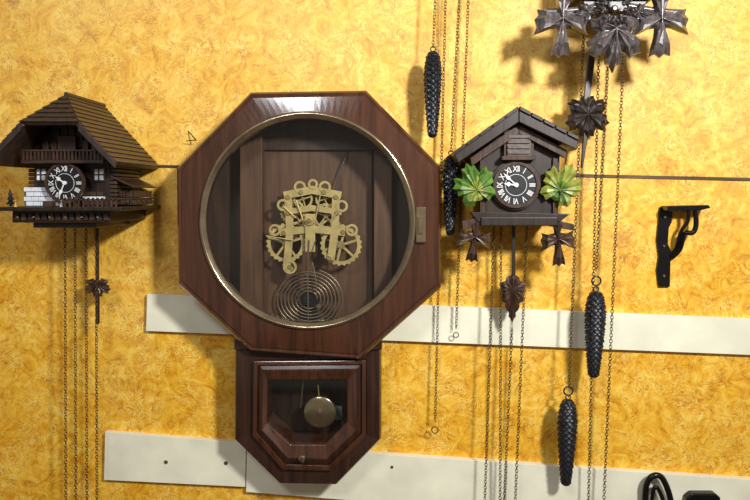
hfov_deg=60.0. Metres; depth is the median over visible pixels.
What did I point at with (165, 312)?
wall board
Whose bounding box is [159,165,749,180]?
trim
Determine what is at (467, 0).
chain
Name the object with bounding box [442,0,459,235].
weight
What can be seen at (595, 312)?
weight
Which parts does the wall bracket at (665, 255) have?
wall plate, arm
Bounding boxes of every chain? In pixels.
[431,1,446,433]
[453,0,469,337]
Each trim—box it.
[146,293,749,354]
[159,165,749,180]
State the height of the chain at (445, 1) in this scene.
0.886 m
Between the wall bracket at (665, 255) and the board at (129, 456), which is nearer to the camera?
the wall bracket at (665, 255)
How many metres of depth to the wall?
1.30 m
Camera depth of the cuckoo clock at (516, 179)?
1.18 m
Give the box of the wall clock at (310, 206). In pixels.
[177,91,440,483]
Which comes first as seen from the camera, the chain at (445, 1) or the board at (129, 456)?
the chain at (445, 1)
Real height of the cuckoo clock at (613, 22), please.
1.183 m
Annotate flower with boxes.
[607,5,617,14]
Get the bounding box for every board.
[104,430,246,486]
[246,451,749,499]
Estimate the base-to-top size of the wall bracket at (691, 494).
0.184 m
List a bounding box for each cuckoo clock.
[0,92,160,499]
[448,106,582,499]
[533,0,688,499]
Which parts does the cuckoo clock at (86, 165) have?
gable balcony rail, clock chain, cuckoo door, clock chain, drawer, clock chain, fence rail, clock chain, pendulum rod, fence rail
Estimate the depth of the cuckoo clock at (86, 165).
1.17 m
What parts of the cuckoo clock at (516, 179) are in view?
stem, corner post, clock chain, gable trim, clock chain, clock chain, pendulum rod, door sill, cuckoo door frame, cuckoo door, moulding, clock chain, gable trim, corner post, stem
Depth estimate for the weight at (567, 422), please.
1.26 m
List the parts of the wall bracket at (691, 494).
wall plate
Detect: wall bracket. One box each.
[642,472,719,499]
[656,205,709,286]
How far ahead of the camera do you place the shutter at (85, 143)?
1.17 m
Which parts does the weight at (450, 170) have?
chain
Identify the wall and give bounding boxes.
[0,0,749,499]
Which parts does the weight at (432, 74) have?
chain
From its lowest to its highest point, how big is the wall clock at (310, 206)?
0.755 m
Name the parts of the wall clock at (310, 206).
rail, strike lever, plate, plate, plate, plate, plate, plate, strike lever, door knob, pendulum rod, box cornice, gong post, octagon frame, case panel, door moulding, door frame, panel, strike lever, rail, plate, plate, plate, plate, plate, rail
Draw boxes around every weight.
[423,0,442,137]
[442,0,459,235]
[557,386,577,486]
[584,276,606,377]
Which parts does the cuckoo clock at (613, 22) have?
clock chain, pendulum rod, clock chain, clock chain, moulding, clock chain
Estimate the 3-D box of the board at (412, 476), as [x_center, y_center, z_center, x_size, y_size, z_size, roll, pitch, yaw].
[0.395,0.496,1.329,1.323,0.189,0.016,0,5,2]

